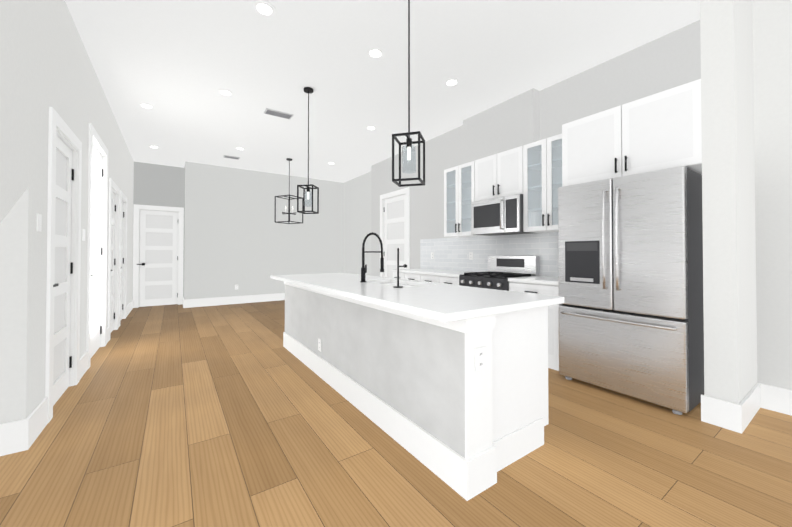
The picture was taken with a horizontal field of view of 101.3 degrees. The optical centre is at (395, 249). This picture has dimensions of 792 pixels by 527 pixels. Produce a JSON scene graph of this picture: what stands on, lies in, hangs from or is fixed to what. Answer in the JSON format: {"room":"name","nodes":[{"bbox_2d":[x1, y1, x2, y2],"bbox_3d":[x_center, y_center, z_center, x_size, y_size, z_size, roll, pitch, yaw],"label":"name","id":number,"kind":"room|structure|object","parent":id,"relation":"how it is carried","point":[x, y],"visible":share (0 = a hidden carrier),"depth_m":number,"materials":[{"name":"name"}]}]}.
{"room":"kitchen","nodes":[
{"label":"kitchen","id":0,"kind":"room"},
{"bbox_2d":[65,0,699,182],"bbox_3d":[-1.159,-2.055,3.540,6.500,0.100,11.700,0,-1,-34],"label":"ceiling","id":1,"kind":"structure","parent":0,"point":[177,64],"depth_m":3.51,"materials":[{"name":"white paint"}]},
{"bbox_2d":[139,103,153,108],"bbox_3d":[-3.443,-1.989,4.482,0.170,0.009,0.170,0,-1,-34],"label":"recessed light","id":2,"kind":"object","parent":1,"relation":"in","point":[146,105],"visible":0.96,"depth_m":4.46,"materials":[{"name":"white plastic"}]},
{"bbox_2d":[218,89,232,95],"bbox_3d":[-2.160,-1.993,4.114,0.170,0.009,0.170,0,-1,-34],"label":"recessed light","id":3,"kind":"object","parent":1,"relation":"in","point":[224,92],"visible":1,"depth_m":4.10,"materials":[{"name":"white plastic"}]},
{"bbox_2d":[223,155,239,159],"bbox_3d":[-3.475,-1.958,6.861,0.300,0.015,0.160,0,-1,-34],"label":"ceiling vent","id":4,"kind":"object","parent":1,"relation":"in","point":[231,157],"visible":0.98,"depth_m":6.84,"materials":[{"name":"grey metal"}]},
{"bbox_2d":[253,1,274,16],"bbox_3d":[-1.098,-2.009,2.708,0.170,0.009,0.170,0,-1,-34],"label":"recessed light","id":5,"kind":"object","parent":1,"relation":"in","point":[264,8],"visible":1,"depth_m":2.70,"materials":[{"name":"white plastic"}]},
{"bbox_2d":[264,108,292,118],"bbox_3d":[-1.713,-1.983,4.735,0.380,0.015,0.180,0,-1,-34],"label":"ceiling vent","id":6,"kind":"object","parent":1,"relation":"in","point":[278,113],"visible":0.98,"depth_m":4.71,"materials":[{"name":"grey metal"}]},
{"bbox_2d":[275,158,302,223],"bbox_3d":[-2.304,-1.275,7.002,0.416,1.380,0.416,0,-1,26],"label":"chandelier","id":7,"kind":"object","parent":1,"relation":"hanging from","point":[289,195],"visible":1,"depth_m":7.00,"materials":[{"name":"black metal"}]},
{"bbox_2d":[297,87,318,213],"bbox_3d":[-1.088,-1.229,4.027,0.199,1.540,0.199,0,-1,8],"label":"pendant light","id":8,"kind":"object","parent":1,"relation":"hanging from","point":[308,90],"visible":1,"depth_m":4.02,"materials":[{"name":"black metal"}]},
{"bbox_2d":[366,126,375,129],"bbox_3d":[-0.406,-1.979,5.269,0.170,0.009,0.170,0,-1,-34],"label":"recessed light","id":9,"kind":"object","parent":1,"relation":"in","point":[370,127],"visible":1,"depth_m":5.26,"materials":[{"name":"white plastic"}]},
{"bbox_2d":[367,48,383,58],"bbox_3d":[-0.210,-2.002,3.305,0.170,0.009,0.170,0,-1,-34],"label":"recessed light","id":10,"kind":"object","parent":1,"relation":"in","point":[375,53],"visible":1,"depth_m":3.30,"materials":[{"name":"white plastic"}]},
{"bbox_2d":[392,0,424,186],"bbox_3d":[0.094,-1.249,2.340,0.199,1.540,0.199,0,-1,16],"label":"pendant light","id":11,"kind":"object","parent":1,"relation":"hanging from","point":[409,142],"visible":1,"depth_m":2.33,"materials":[{"name":"black metal"}]},
{"bbox_2d":[445,78,458,85],"bbox_3d":[0.664,-1.996,3.869,0.170,0.009,0.170,0,-1,-34],"label":"recessed light","id":12,"kind":"object","parent":1,"relation":"in","point":[451,82],"visible":1,"depth_m":3.86,"materials":[{"name":"white plastic"}]},
{"bbox_2d":[0,300,791,526],"bbox_3d":[-1.159,1.285,3.501,6.500,0.100,11.700,0,-1,-34],"label":"floor","id":13,"kind":"structure","parent":0,"point":[229,415],"depth_m":1.90,"materials":[{"name":"brown wood"}]},
{"bbox_2d":[393,273,403,278],"bbox_3d":[0.296,0.821,5.678,0.619,0.879,0.358,0,-1,-34],"label":"base cabinet","id":14,"kind":"object","parent":13,"relation":"on","point":[401,275],"depth_m":5.48,"materials":[{"name":"white wood"}]},
{"bbox_2d":[404,273,419,280],"bbox_3d":[0.516,0.817,5.357,0.619,0.879,0.420,0,-1,-34],"label":"base cabinet","id":15,"kind":"object","parent":13,"relation":"on","point":[408,276],"depth_m":5.17,"materials":[{"name":"white wood"}]},
{"bbox_2d":[283,281,549,500],"bbox_3d":[-0.195,0.791,3.128,0.873,0.879,3.176,0,-1,-34],"label":"kitchen island","id":16,"kind":"object","parent":13,"relation":"on","point":[397,365],"depth_m":1.93,"materials":[{"name":"grey paint"}]},
{"bbox_2d":[318,338,320,351],"bbox_3d":[-0.748,0.931,3.180,0.008,0.115,0.075,0,-1,-34],"label":"electrical outlet","id":17,"kind":"object","parent":16,"relation":"attached to","point":[319,344],"visible":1,"depth_m":3.18,"materials":[{"name":"white plastic"}]},
{"bbox_2d":[270,273,563,324],"bbox_3d":[-0.267,0.330,3.099,1.026,0.040,3.230,0,-1,-34],"label":"island countertop","id":18,"kind":"structure","parent":16,"relation":"on","point":[432,301],"depth_m":2.08,"materials":[{"name":"white stone"}]},
{"bbox_2d":[360,232,383,281],"bbox_3d":[-0.225,0.067,3.182,0.267,0.485,0.090,0,-1,-34],"label":"faucet","id":19,"kind":"object","parent":18,"relation":"on","point":[363,272],"visible":1,"depth_m":3.14,"materials":[{"name":"black metal"}]},
{"bbox_2d":[382,281,405,284],"bbox_3d":[-0.002,0.454,3.122,0.394,0.232,0.774,0,-1,-34],"label":"sink","id":20,"kind":"object","parent":18,"relation":"in","point":[383,282],"depth_m":3.44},
{"bbox_2d":[393,248,406,287],"bbox_3d":[0.036,0.144,2.660,0.125,0.320,0.080,0,-1,-34],"label":"paper towel holder","id":21,"kind":"object","parent":18,"relation":"on","point":[398,266],"visible":1,"depth_m":2.64,"materials":[{"name":"black metal"}]},
{"bbox_2d":[475,346,485,371],"bbox_3d":[0.429,0.553,1.646,0.075,0.115,0.008,0,-1,-34],"label":"electrical outlet","id":22,"kind":"object","parent":16,"relation":"attached to","point":[480,358],"visible":1,"depth_m":1.64,"materials":[{"name":"white plastic"}]},
{"bbox_2d":[420,273,435,282],"bbox_3d":[0.753,0.813,5.011,0.619,0.879,0.419,0,-1,-34],"label":"base cabinet","id":23,"kind":"object","parent":13,"relation":"on","point":[424,277],"depth_m":4.88,"materials":[{"name":"white wood"}]},
{"bbox_2d":[436,277,458,284],"bbox_3d":[0.991,0.809,4.665,0.619,0.879,0.421,0,-1,-34],"label":"base cabinet","id":24,"kind":"object","parent":13,"relation":"on","point":[444,280],"depth_m":4.50,"materials":[{"name":"white wood"}]},
{"bbox_2d":[392,269,463,276],"bbox_3d":[0.645,0.354,5.159,0.639,0.040,1.618,0,-1,-34],"label":"countertop","id":25,"kind":"structure","parent":24,"relation":"on","point":[431,272],"depth_m":5.03,"materials":[{"name":"white stone"}]},
{"bbox_2d":[459,255,538,290],"bbox_3d":[1.293,0.657,4.159,0.696,1.170,0.750,0,-1,-34],"label":"range","id":26,"kind":"object","parent":13,"relation":"on","point":[500,272],"visible":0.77,"depth_m":4.13,"materials":[{"name":"silver metal"}]},
{"bbox_2d":[509,281,562,370],"bbox_3d":[1.706,0.797,3.623,0.619,0.879,0.590,0,-1,-34],"label":"base cabinet","id":27,"kind":"object","parent":13,"relation":"on","point":[545,285],"depth_m":3.29,"materials":[{"name":"white wood"}]},
{"bbox_2d":[508,277,558,284],"bbox_3d":[1.699,0.336,3.624,0.639,0.040,0.590,0,-1,-34],"label":"countertop","id":28,"kind":"structure","parent":27,"relation":"on","point":[527,280],"depth_m":3.46,"materials":[{"name":"white stone"}]},
{"bbox_2d":[558,166,703,414],"bbox_3d":[2.093,0.308,2.924,0.762,1.840,0.946,0,-1,-34],"label":"refrigerator","id":29,"kind":"object","parent":13,"relation":"on","point":[630,277],"visible":0.94,"depth_m":2.61,"materials":[{"name":"grey metal"}]},
{"bbox_2d":[0,0,791,423],"bbox_3d":[-1.171,-0.385,3.512,6.270,3.240,11.540,0,-1,-34],"label":"wall","id":30,"kind":"structure","parent":0,"point":[734,56],"depth_m":2.52,"materials":[{"name":"grey paint"}]},
{"bbox_2d":[0,413,35,455],"bbox_3d":[-2.759,1.120,1.632,1.246,0.185,0.016,0,-1,-34],"label":"baseboard","id":31,"kind":"structure","parent":30,"relation":"attached to","point":[19,435],"depth_m":1.95,"materials":[{"name":"white wood"}]},
{"bbox_2d":[37,213,41,231],"bbox_3d":[-2.360,-0.181,2.148,0.007,0.115,0.075,0,-1,-34],"label":"light switch","id":32,"kind":"object","parent":30,"relation":"attached to","point":[39,222],"visible":0.96,"depth_m":2.14,"materials":[{"name":"white plastic"}]},
{"bbox_2d":[32,397,47,443],"bbox_3d":[-2.363,1.126,2.143,0.015,0.185,0.339,0,-1,-34],"label":"baseboard","id":33,"kind":"structure","parent":30,"relation":"attached to","point":[41,411],"depth_m":2.17,"materials":[{"name":"white wood"}]},
{"bbox_2d":[45,107,81,422],"bbox_3d":[-2.760,0.104,2.634,0.141,2.240,0.900,0,-1,-34],"label":"door","id":34,"kind":"structure","parent":30,"relation":"in","point":[63,259],"depth_m":2.73,"materials":[{"name":"white wood"}]},
{"bbox_2d":[82,229,84,240],"bbox_3d":[-3.090,-0.149,3.211,0.007,0.115,0.120,0,-1,-34],"label":"light switch","id":35,"kind":"object","parent":30,"relation":"attached to","point":[83,234],"visible":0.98,"depth_m":3.19,"materials":[{"name":"white plastic"}]},
{"bbox_2d":[79,351,87,380],"bbox_3d":[-3.081,1.138,3.190,0.015,0.185,0.400,0,-1,-34],"label":"baseboard","id":36,"kind":"structure","parent":30,"relation":"attached to","point":[83,361],"depth_m":3.19,"materials":[{"name":"white wood"}]},
{"bbox_2d":[86,123,107,368],"bbox_3d":[-3.550,-0.042,3.786,0.141,2.560,1.090,0,-1,-34],"label":"door","id":37,"kind":"structure","parent":30,"relation":"in","point":[96,320],"depth_m":3.96,"materials":[{"name":"white wood"}]},
{"bbox_2d":[108,178,119,340],"bbox_3d":[-4.245,0.130,4.798,0.141,2.240,0.890,0,-1,-34],"label":"door","id":38,"kind":"structure","parent":30,"relation":"in","point":[113,258],"depth_m":5.01,"materials":[{"name":"white wood"}]},
{"bbox_2d":[119,190,126,326],"bbox_3d":[-4.834,0.140,5.656,0.141,2.240,0.890,0,-1,-34],"label":"door","id":39,"kind":"structure","parent":30,"relation":"in","point":[122,254],"depth_m":5.93,"materials":[{"name":"white wood"}]},
{"bbox_2d":[126,300,132,316],"bbox_3d":[-5.424,1.178,6.604,0.015,0.185,1.360,0,-1,-34],"label":"baseboard","id":40,"kind":"structure","parent":30,"relation":"attached to","point":[129,307],"depth_m":6.54,"materials":[{"name":"white wood"}]},
{"bbox_2d":[133,204,183,307],"bbox_3d":[-5.455,0.136,7.478,0.930,2.290,0.141,0,-1,-34],"label":"door","id":41,"kind":"structure","parent":30,"relation":"in","point":[158,240],"depth_m":7.45,"materials":[{"name":"white wood"}]},
{"bbox_2d":[184,293,284,307],"bbox_3d":[-3.095,1.197,8.227,3.845,0.185,0.016,0,-1,-34],"label":"baseboard","id":42,"kind":"structure","parent":30,"relation":"attached to","point":[188,303],"depth_m":7.68,"materials":[{"name":"white wood"}]},
{"bbox_2d":[380,187,409,277],"bbox_3d":[0.003,0.028,6.769,0.141,2.490,1.070,0,-1,-34],"label":"door","id":43,"kind":"structure","parent":30,"relation":"in","point":[394,220],"depth_m":6.78,"materials":[{"name":"white wood"}]},
{"bbox_2d":[420,232,557,276],"bbox_3d":[1.591,0.057,4.358,0.009,0.545,4.019,0,-1,-34],"label":"tile backsplash","id":44,"kind":"structure","parent":30,"relation":"attached to","point":[452,254],"depth_m":4.77,"materials":[{"name":"grey tile"}]},
{"bbox_2d":[469,252,472,259],"bbox_3d":[1.153,0.092,4.980,0.008,0.115,0.075,0,-1,-34],"label":"electrical outlet","id":45,"kind":"object","parent":44,"relation":"attached to","point":[470,255],"visible":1,"depth_m":4.98,"materials":[{"name":"white plastic"}]},
{"bbox_2d":[472,144,539,201],"bbox_3d":[1.440,-0.956,4.279,0.339,0.582,0.750,0,-1,-34],"label":"upper cabinet","id":46,"kind":"object","parent":30,"relation":"attached to","point":[516,170],"depth_m":4.04,"materials":[{"name":"white wood"}]},
{"bbox_2d":[471,194,532,235],"bbox_3d":[1.392,-0.435,4.240,0.454,0.454,0.750,0,-1,-34],"label":"microwave","id":47,"kind":"object","parent":46,"relation":"attached to","point":[502,215],"visible":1,"depth_m":4.08,"materials":[{"name":"grey metal"}]},
{"bbox_2d":[560,79,701,186],"bbox_3d":[2.193,-0.947,2.978,0.569,0.631,1.052,0,-1,-34],"label":"upper cabinet","id":48,"kind":"object","parent":30,"relation":"attached to","point":[658,131],"depth_m":2.72,"materials":[{"name":"white wood"}]},
{"bbox_2d":[732,383,763,433],"bbox_3d":[2.557,1.129,2.343,0.646,0.185,0.015,0,-1,-34],"label":"baseboard","id":49,"kind":"structure","parent":30,"relation":"attached to","point":[743,412],"depth_m":2.26,"materials":[{"name":"white wood"}]},
{"bbox_2d":[764,384,791,415],"bbox_3d":[3.554,1.118,1.479,0.016,0.185,2.568,0,-1,-34],"label":"baseboard","id":50,"kind":"structure","parent":30,"relation":"attached to","point":[777,399],"depth_m":2.45,"materials":[{"name":"white wood"}]}
]}

